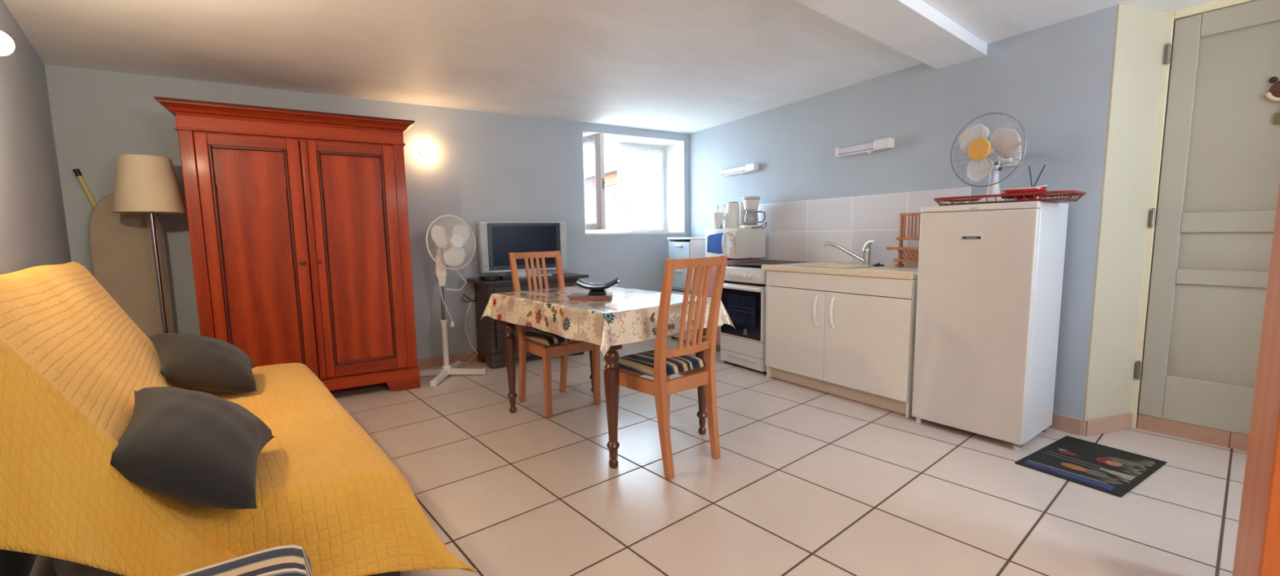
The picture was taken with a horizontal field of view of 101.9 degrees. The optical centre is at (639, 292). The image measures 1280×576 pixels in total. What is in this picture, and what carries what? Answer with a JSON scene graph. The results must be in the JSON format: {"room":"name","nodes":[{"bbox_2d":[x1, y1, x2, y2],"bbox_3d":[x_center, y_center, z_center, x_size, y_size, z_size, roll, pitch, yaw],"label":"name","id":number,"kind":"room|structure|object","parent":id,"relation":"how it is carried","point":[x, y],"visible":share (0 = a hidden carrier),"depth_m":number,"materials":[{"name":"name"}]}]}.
{"room":"studio apartment","nodes":[
{"label":"studio apartment","id":0,"kind":"room"},
{"bbox_2d":[0,0,71,575],"bbox_3d":[-1.584,-0.066,0.959,0.200,2.161,6.800,-7,9,-42],"label":"wall","id":1,"kind":"structure","parent":0,"point":[33,233],"depth_m":2.37,"materials":[{"name":"grey paint"}]},
{"bbox_2d":[0,31,14,55],"bbox_3d":[-1.997,-0.764,1.570,0.138,0.084,0.084,-6,8,-40],"label":"wall lamp","id":2,"kind":"object","parent":1,"relation":"attached to","point":[6,43],"visible":1,"depth_m":1.59,"materials":[{"name":"white plastic"}]},
{"bbox_2d":[44,64,689,359],"bbox_3d":[-1.423,-0.498,4.778,5.360,2.161,0.440,-5,8,-31],"label":"wall","id":3,"kind":"structure","parent":0,"point":[482,166],"depth_m":4.32,"materials":[{"name":"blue paint"}]},
{"bbox_2d":[418,144,432,156],"bbox_3d":[-1.728,-1.141,4.189,0.094,0.094,0.126,-5,8,-31],"label":"wall lamp","id":4,"kind":"object","parent":3,"relation":"attached to","point":[425,150],"visible":1,"depth_m":4.15,"materials":[{"name":"white plastic"}]},
{"bbox_2d":[417,351,485,368],"bbox_3d":[-1.484,0.570,4.584,4.780,0.085,0.010,-5,8,-31],"label":"baseboard","id":5,"kind":"structure","parent":3,"relation":"attached to","point":[427,362],"depth_m":4.45,"materials":[{"name":"tile"}]},
{"bbox_2d":[582,133,665,233],"bbox_3d":[-0.082,-1.105,5.397,1.216,0.990,0.668,-5,8,-31],"label":"window","id":6,"kind":"structure","parent":3,"relation":"in","point":[593,153],"depth_m":5.49,"materials":[{"name":"white paint"}]},
{"bbox_2d":[582,136,596,224],"bbox_3d":[-0.564,-1.072,5.077,0.012,0.825,0.434,-6,8,-40],"label":"lace curtain","id":7,"kind":"object","parent":6,"relation":"hanging from","point":[594,220],"visible":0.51,"depth_m":4.99,"materials":[{"name":"white fabric"}]},
{"bbox_2d":[622,146,663,225],"bbox_3d":[0.039,-1.161,5.745,0.528,0.835,0.014,-5,8,-31],"label":"lace curtain","id":8,"kind":"object","parent":6,"relation":"hanging from","point":[626,148],"visible":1,"depth_m":5.74,"materials":[{"name":"white fabric"}]},
{"bbox_2d":[582,130,685,235],"bbox_3d":[-0.126,-1.109,5.476,1.215,0.991,0.376,-5,8,-31],"label":"trim","id":9,"kind":"structure","parent":3,"relation":"attached to","point":[674,181],"depth_m":5.71,"materials":[{"name":"white paint"}]},
{"bbox_2d":[3,0,1216,148],"bbox_3d":[0.502,-1.430,2.591,6.200,0.120,7.000,-6,8,-40],"label":"ceiling","id":10,"kind":"structure","parent":0,"point":[677,66],"depth_m":2.92,"materials":[{"name":"white paint"}]},
{"bbox_2d":[29,335,1247,575],"bbox_3d":[0.537,0.817,2.844,6.200,0.080,7.000,-6,8,-40],"label":"floor","id":11,"kind":"structure","parent":0,"point":[805,481],"depth_m":2.22,"materials":[{"name":"beige tile"}]},
{"bbox_2d":[72,168,96,208],"bbox_3d":[-3.225,-0.004,3.382,0.516,1.546,0.047,-5,8,-32],"label":"broom","id":12,"kind":"object","parent":11,"relation":"on","point":[77,173],"visible":0.27,"depth_m":3.20,"materials":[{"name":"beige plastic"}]},
{"bbox_2d":[88,192,174,340],"bbox_3d":[-3.227,0.070,3.322,0.350,1.413,0.099,-5,8,-31],"label":"ironing board","id":13,"kind":"object","parent":11,"relation":"on","point":[121,246],"visible":0.48,"depth_m":3.29,"materials":[{"name":"fabric"}]},
{"bbox_2d":[112,154,186,333],"bbox_3d":[-2.991,-0.022,3.239,0.333,1.607,0.333,-3,7,-21],"label":"floor lamp","id":14,"kind":"object","parent":11,"relation":"on","point":[148,184],"visible":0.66,"depth_m":3.08,"materials":[{"name":"fabric"}]},
{"bbox_2d":[49,557,400,575],"bbox_3d":[-1.585,0.435,1.889,0.816,0.957,1.750,-6,8,-40],"label":"sofa","id":15,"kind":"object","parent":11,"relation":"on","point":[62,567],"visible":0.02,"depth_m":1.19,"materials":[{"name":"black fabric"}]},
{"bbox_2d":[0,262,476,575],"bbox_3d":[-1.570,0.338,1.976,1.021,0.918,2.141,-6,8,-40],"label":"throw","id":16,"kind":"object","parent":15,"relation":"on","point":[73,362],"visible":0.72,"depth_m":1.34,"materials":[{"name":"yellow fabric"}]},
{"bbox_2d":[110,386,275,509],"bbox_3d":[-1.203,0.394,1.384,0.338,0.228,0.576,-5,7,-30],"label":"cushion","id":17,"kind":"object","parent":16,"relation":"on","point":[201,448],"visible":0.99,"depth_m":1.24,"materials":[{"name":"grey fabric"}]},
{"bbox_2d":[147,333,257,392],"bbox_3d":[-1.896,0.305,2.263,0.370,0.237,0.500,-6,8,-40],"label":"cushion","id":18,"kind":"object","parent":16,"relation":"on","point":[199,362],"visible":1,"depth_m":2.17,"materials":[{"name":"grey fabric"}]},
{"bbox_2d":[175,544,312,575],"bbox_3d":[-0.728,0.764,0.848,0.372,0.508,0.353,-6,8,-36],"label":"cushion","id":19,"kind":"object","parent":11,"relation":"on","point":[291,560],"visible":1,"depth_m":0.95,"materials":[{"name":"multicoloured fabric"}]},
{"bbox_2d":[153,96,420,391],"bbox_3d":[-2.276,-0.221,3.606,1.350,1.899,0.632,-5,8,-31],"label":"wardrobe","id":20,"kind":"object","parent":11,"relation":"on","point":[298,220],"visible":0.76,"depth_m":3.37,"materials":[{"name":"red wood"}]},
{"bbox_2d":[419,214,486,386],"bbox_3d":[-1.533,0.036,4.062,0.446,1.264,0.485,5,9,42],"label":"pedestal fan","id":21,"kind":"object","parent":11,"relation":"on","point":[454,255],"visible":0.98,"depth_m":4.00,"materials":[{"name":"white plastic"}]},
{"bbox_2d":[426,214,475,270],"bbox_3d":[-1.437,-0.381,3.967,0.411,0.419,0.195,-6,8,-40],"label":"grille","id":22,"kind":"object","parent":21,"relation":"attached to","point":[454,255],"depth_m":3.94,"materials":[{"name":"white plastic"}]},
{"bbox_2d":[449,294,478,364],"bbox_3d":[-1.513,0.318,4.418,0.255,0.605,0.120,-1,6,0],"label":"cable","id":23,"kind":"object","parent":11,"relation":"on","point":[471,300],"visible":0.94,"depth_m":4.43,"materials":[{"name":"white plastic"}]},
{"bbox_2d":[466,272,588,368],"bbox_3d":[-0.977,0.227,4.657,0.970,0.735,0.430,-5,8,-35],"label":"tv stand","id":24,"kind":"object","parent":11,"relation":"on","point":[491,334],"visible":0.3,"depth_m":4.38,"materials":[{"name":"brown wood"}]},
{"bbox_2d":[479,275,500,280],"bbox_3d":[-1.253,-0.120,4.329,0.170,0.036,0.170,-5,8,-35],"label":"box","id":25,"kind":"object","parent":24,"relation":"on","point":[484,277],"visible":1,"depth_m":4.27,"materials":[{"name":"black plastic"}]},
{"bbox_2d":[477,222,567,277],"bbox_3d":[-1.030,-0.383,4.637,0.786,0.482,0.200,-5,8,-31],"label":"television","id":26,"kind":"object","parent":24,"relation":"on","point":[496,240],"visible":0.94,"depth_m":4.57,"materials":[{"name":"silver metal"}]},
{"bbox_2d":[508,250,600,418],"bbox_3d":[-0.562,0.236,3.373,0.398,0.990,0.471,-6,8,-40],"label":"dining chair","id":27,"kind":"object","parent":11,"relation":"on","point":[535,341],"visible":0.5,"depth_m":3.35,"materials":[{"name":"brown wood"}]},
{"bbox_2d":[501,320,706,468],"bbox_3d":[-0.233,0.394,3.011,0.740,0.746,1.149,-6,8,-40],"label":"dining table","id":28,"kind":"object","parent":11,"relation":"on","point":[611,374],"visible":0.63,"depth_m":2.45,"materials":[{"name":"brown wood"}]},
{"bbox_2d":[480,285,735,357],"bbox_3d":[-0.237,0.106,2.979,0.878,0.175,1.287,-6,8,-40],"label":"tablecloth","id":29,"kind":"object","parent":28,"relation":"on","point":[630,316],"visible":0.76,"depth_m":2.60,"materials":[{"name":"fabric"}]},
{"bbox_2d":[567,292,613,300],"bbox_3d":[-0.273,0.019,2.851,0.238,0.026,0.166,-1,6,0],"label":"book","id":30,"kind":"object","parent":29,"relation":"on","point":[575,296],"visible":0.98,"depth_m":2.77,"materials":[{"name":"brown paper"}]},
{"bbox_2d":[573,277,619,295],"bbox_3d":[-0.234,-0.030,2.847,0.248,0.084,0.200,-1,6,0],"label":"bowl","id":31,"kind":"object","parent":30,"relation":"on","point":[595,289],"visible":1,"depth_m":2.81,"materials":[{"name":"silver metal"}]},
{"bbox_2d":[608,255,727,479],"bbox_3d":[0.135,0.321,2.521,0.398,0.990,0.471,-6,8,-40],"label":"dining chair","id":32,"kind":"object","parent":11,"relation":"on","point":[660,363],"visible":0.98,"depth_m":2.38,"materials":[{"name":"brown wood"}]},
{"bbox_2d":[666,236,706,344],"bbox_3d":[0.552,-0.033,5.320,0.390,1.055,0.424,-5,7,-30],"label":"cabinet","id":33,"kind":"object","parent":11,"relation":"on","point":[678,247],"visible":0.31,"depth_m":5.14,"materials":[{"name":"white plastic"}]},
{"bbox_2d":[706,257,759,346],"bbox_3d":[0.846,0.115,4.846,0.392,0.858,0.332,-5,7,-30],"label":"base cabinet","id":34,"kind":"object","parent":11,"relation":"on","point":[728,260],"visible":0.14,"depth_m":4.76,"materials":[{"name":"paint"}]},
{"bbox_2d":[705,228,765,259],"bbox_3d":[0.835,-0.439,4.705,0.395,0.272,0.451,-5,7,-30],"label":"microwave","id":35,"kind":"object","parent":34,"relation":"on","point":[735,243],"visible":0.92,"depth_m":4.54,"materials":[{"name":"white plastic"}]},
{"bbox_2d":[711,205,724,229],"bbox_3d":[0.719,-0.694,4.803,0.110,0.216,0.110,-6,8,-40],"label":"roll","id":36,"kind":"object","parent":35,"relation":"on","point":[717,216],"visible":0.87,"depth_m":4.77,"materials":[{"name":"white paper"}]},
{"bbox_2d":[722,201,739,228],"bbox_3d":[0.848,-0.706,4.768,0.168,0.244,0.155,-1,6,0],"label":"kettle","id":37,"kind":"object","parent":35,"relation":"on","point":[732,208],"visible":0.8,"depth_m":4.71,"materials":[{"name":"white plastic"}]},
{"bbox_2d":[738,195,766,228],"bbox_3d":[0.996,-0.706,4.595,0.204,0.278,0.193,-1,6,-5],"label":"coffee maker","id":38,"kind":"object","parent":35,"relation":"on","point":[748,216],"visible":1,"depth_m":4.56,"materials":[{"name":"white plastic"}]},
{"bbox_2d":[742,200,759,210],"bbox_3d":[0.979,-0.765,4.578,0.144,0.091,0.144,-1,6,-5],"label":"basket","id":39,"kind":"object","parent":38,"relation":"on","point":[748,205],"depth_m":4.53,"materials":[{"name":"white plastic"}]},
{"bbox_2d":[720,260,804,373],"bbox_3d":[1.028,0.180,4.306,0.611,0.843,0.492,-5,8,-32],"label":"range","id":40,"kind":"object","parent":11,"relation":"on","point":[744,294],"visible":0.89,"depth_m":4.12,"materials":[{"name":"white metal"}]},
{"bbox_2d":[728,305,753,313],"bbox_3d":[0.801,0.136,4.143,0.002,0.034,0.292,-5,8,-33],"label":"shelf","id":41,"kind":"object","parent":40,"relation":"attached to","point":[728,305],"depth_m":4.14,"materials":[{"name":"metal"}]},
{"bbox_2d":[765,271,917,417],"bbox_3d":[1.447,0.271,3.571,0.582,0.813,1.088,-5,8,-34],"label":"base cabinet","id":42,"kind":"object","parent":11,"relation":"on","point":[849,337],"visible":0.88,"depth_m":3.33,"materials":[{"name":"beige laminate"}]},
{"bbox_2d":[761,262,918,279],"bbox_3d":[1.474,-0.099,3.578,0.617,0.169,1.145,-5,8,-34],"label":"countertop","id":43,"kind":"structure","parent":42,"relation":"on","point":[830,268],"depth_m":3.40,"materials":[{"name":"beige plastic"}]},
{"bbox_2d":[793,262,873,277],"bbox_3d":[1.369,-0.109,3.691,0.356,0.166,0.456,-5,8,-34],"label":"basin","id":44,"kind":"object","parent":43,"relation":"in","point":[819,265],"depth_m":3.76,"materials":[{"name":"beige plastic"}]},
{"bbox_2d":[822,240,874,265],"bbox_3d":[1.490,-0.283,3.717,0.338,0.182,0.107,3,7,28],"label":"mixer tap","id":45,"kind":"object","parent":43,"relation":"on","point":[866,251],"visible":0.95,"depth_m":3.67,"materials":[{"name":"silver metal"}]},
{"bbox_2d":[861,248,871,265],"bbox_3d":[1.606,-0.259,3.680,0.068,0.139,0.068,-5,8,-34],"label":"tap","id":46,"kind":"object","parent":45,"relation":"on","point":[866,252],"depth_m":3.66,"materials":[{"name":"silver metal"}]},
{"bbox_2d":[872,262,884,266],"bbox_3d":[1.648,-0.195,3.591,0.076,0.031,0.076,-6,8,-40],"label":"plug","id":47,"kind":"object","parent":43,"relation":"on","point":[877,264],"visible":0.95,"depth_m":3.57,"materials":[{"name":"black rubber"}]},
{"bbox_2d":[885,212,921,267],"bbox_3d":[1.785,-0.336,3.363,0.105,0.355,0.340,-5,8,-34],"label":"dish rack","id":48,"kind":"object","parent":43,"relation":"on","point":[900,249],"visible":0.54,"depth_m":3.40,"materials":[{"name":"brown wood"}]},
{"bbox_2d":[911,200,1068,450],"bbox_3d":[1.884,0.142,2.832,0.462,1.221,0.537,-6,8,-36],"label":"fridge","id":49,"kind":"object","parent":11,"relation":"on","point":[990,275],"visible":1,"depth_m":2.65,"materials":[{"name":"white metal"}]},
{"bbox_2d":[933,190,1086,205],"bbox_3d":[1.864,-0.473,2.652,0.309,0.042,0.603,-6,8,-39],"label":"tray","id":50,"kind":"object","parent":49,"relation":"on","point":[1062,193],"visible":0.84,"depth_m":2.54,"materials":[{"name":"red wicker"}]},
{"bbox_2d":[950,112,1046,202],"bbox_3d":[1.861,-0.696,2.721,0.321,0.456,0.404,-6,8,-40],"label":"fan","id":51,"kind":"object","parent":50,"relation":"on","point":[986,155],"visible":0.94,"depth_m":2.67,"materials":[{"name":"white plastic"}]},
{"bbox_2d":[950,112,1026,186],"bbox_3d":[1.785,-0.732,2.679,0.158,0.372,0.363,-6,8,-40],"label":"grille","id":52,"kind":"object","parent":51,"relation":"attached to","point":[986,156],"depth_m":2.66,"materials":[{"name":"grey metal"}]},
{"bbox_2d":[1000,184,1047,199],"bbox_3d":[1.861,-0.480,2.521,0.182,0.071,0.131,3,8,32],"label":"dish","id":53,"kind":"object","parent":50,"relation":"on","point":[1038,188],"visible":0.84,"depth_m":2.49,"materials":[{"name":"paint"}]},
{"bbox_2d":[1025,164,1045,199],"bbox_3d":[1.950,-0.540,2.578,0.086,0.176,0.087,-6,8,-40],"label":"reed diffuser","id":54,"kind":"object","parent":50,"relation":"on","point":[1038,197],"visible":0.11,"depth_m":2.56,"materials":[{"name":"red paint"}]},
{"bbox_2d":[1025,195,1042,199],"bbox_3d":[1.951,-0.478,2.585,0.086,0.050,0.086,-6,8,-40],"label":"bottle","id":55,"kind":"object","parent":54,"relation":"on","point":[1039,197],"depth_m":2.55,"materials":[{"name":"red paint"}]},
{"bbox_2d":[1014,435,1166,497],"bbox_3d":[2.102,0.796,2.424,0.580,0.007,0.382,-5,8,-31],"label":"doormat","id":56,"kind":"object","parent":11,"relation":"on","point":[1106,469],"visible":1,"depth_m":2.40,"materials":[{"name":"black rubber"}]},
{"bbox_2d":[1024,448,1154,490],"bbox_3d":[2.094,0.793,2.417,0.502,0.001,0.333,-5,8,-31],"label":"picture","id":57,"kind":"object","parent":56,"relation":"on","point":[1105,469],"depth_m":2.38},
{"bbox_2d":[1232,181,1279,575],"bbox_3d":[1.756,0.013,1.132,0.510,1.860,0.460,-7,9,-44],"label":"tall cabinet","id":58,"kind":"object","parent":11,"relation":"on","point":[1257,551],"visible":1,"depth_m":1.32,"materials":[{"name":"orange wood"}]},
{"bbox_2d":[688,4,1116,435],"bbox_3d":[1.498,-0.481,4.227,0.161,2.161,3.603,-5,7,-29],"label":"wall","id":59,"kind":"structure","parent":0,"point":[1054,79],"depth_m":3.18,"materials":[{"name":"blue paint"}]},
{"bbox_2d":[720,162,759,176],"bbox_3d":[0.932,-1.151,4.909,0.062,0.082,0.505,-5,7,-29],"label":"strip light","id":60,"kind":"object","parent":59,"relation":"attached to","point":[754,166],"visible":1,"depth_m":4.86,"materials":[{"name":"white plastic"}]},
{"bbox_2d":[721,165,745,174],"bbox_3d":[0.909,-1.162,4.954,0.056,0.060,0.358,-5,7,-29],"label":"diffuser","id":61,"kind":"object","parent":60,"relation":"attached to","point":[739,170],"depth_m":4.94,"materials":[{"name":"white plastic"}]},
{"bbox_2d":[756,186,971,267],"bbox_3d":[1.486,-0.480,4.075,0.009,0.503,2.095,-5,7,-29],"label":"backsplash","id":62,"kind":"structure","parent":59,"relation":"attached to","point":[798,231],"depth_m":3.95,"materials":[{"name":"grey tile"}]},
{"bbox_2d":[835,137,894,156],"bbox_3d":[1.605,-1.032,3.733,0.062,0.082,0.455,-5,7,-29],"label":"strip light","id":63,"kind":"object","parent":59,"relation":"attached to","point":[886,143],"visible":1,"depth_m":3.69,"materials":[{"name":"white plastic"}]},
{"bbox_2d":[837,141,874,155],"bbox_3d":[1.582,-1.044,3.778,0.056,0.060,0.308,-5,7,-29],"label":"diffuser","id":64,"kind":"object","parent":63,"relation":"attached to","point":[868,148],"depth_m":3.76,"materials":[{"name":"white plastic"}]},
{"bbox_2d":[795,0,987,69],"bbox_3d":[0.365,-1.258,1.814,4.206,0.084,0.284,-6,8,-40],"label":"ceiling beam","id":65,"kind":"structure","parent":59,"relation":"attached to","point":[913,28],"depth_m":2.60,"materials":[{"name":"white paint"}]},
{"bbox_2d":[1002,151,1021,167],"bbox_3d":[2.088,-0.754,2.933,0.046,0.082,0.096,-5,7,-29],"label":"wall socket","id":66,"kind":"object","parent":59,"relation":"attached to","point":[1012,160],"visible":0.44,"depth_m":2.92,"materials":[{"name":"white plastic"}]},
{"bbox_2d":[1048,413,1082,435],"bbox_3d":[2.212,0.695,2.953,0.010,0.085,0.483,-5,7,-29],"label":"baseboard","id":67,"kind":"structure","parent":59,"relation":"attached to","point":[1060,422],"depth_m":2.79,"materials":[{"name":"tile"}]},
{"bbox_2d":[1081,4,1168,435],"bbox_3d":[2.549,-0.326,2.698,0.475,2.161,0.013,-3,7,-17],"label":"wall","id":68,"kind":"structure","parent":0,"point":[1140,33],"depth_m":2.66,"materials":[{"name":"beige paint"}]},
{"bbox_2d":[1084,413,1132,436],"bbox_3d":[2.514,0.709,2.785,0.349,0.085,0.013,-3,7,-17],"label":"baseboard","id":69,"kind":"structure","parent":68,"relation":"attached to","point":[1119,422],"depth_m":2.77,"materials":[{"name":"tile"}]},
{"bbox_3d":[3.308,-0.263,2.025,0.220,2.161,1.955,-6,8,-36],"label":"wall","id":70,"kind":"structure","parent":0,"visible":0},
{"bbox_2d":[1135,413,1248,452],"bbox_3d":[3.037,0.730,2.552,0.185,0.080,0.960,-6,8,-36],"label":"trim","id":71,"kind":"structure","parent":70,"relation":"attached to","point":[1198,433],"depth_m":2.66,"materials":[{"name":"tile"}]},
{"bbox_2d":[1130,0,1279,435],"bbox_3d":[2.928,-0.299,2.389,0.139,2.165,0.887,-6,8,-37],"label":"door","id":72,"kind":"structure","parent":70,"relation":"in","point":[1215,180],"depth_m":2.55,"materials":[{"name":"beige paint"}]},
{"bbox_2d":[1265,76,1279,124],"bbox_3d":[2.899,-0.872,2.344,0.027,0.214,0.106,-6,8,-36],"label":"ornament","id":73,"kind":"object","parent":72,"relation":"hanging from","point":[1273,95],"visible":1,"depth_m":2.36,"materials":[{"name":"brown ceramic"}]},
{"bbox_2d":[1273,112,1279,124],"bbox_3d":[2.902,-0.818,2.354,0.009,0.105,0.032,-6,8,-36],"label":"pendant","id":74,"kind":"object","parent":73,"relation":"attached to","point":[1277,116],"depth_m":2.36,"materials":[{"name":"yellow"}]},
{"label":"outside","id":75,"kind":"structure","parent":0,"visible":0},
{"bbox_3d":[-17.488,-1.696,30.053,70.000,0.100,57.800,-6,8,-40],"label":"ground","id":76,"kind":"structure","parent":75,"visible":0},
{"bbox_2d":[600,154,657,230],"bbox_3d":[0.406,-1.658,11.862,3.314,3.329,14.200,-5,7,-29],"label":"window panes","id":77,"kind":"structure","parent":76,"relation":"on","point":[640,182],"depth_m":9.95,"materials":[{"name":"glass"}]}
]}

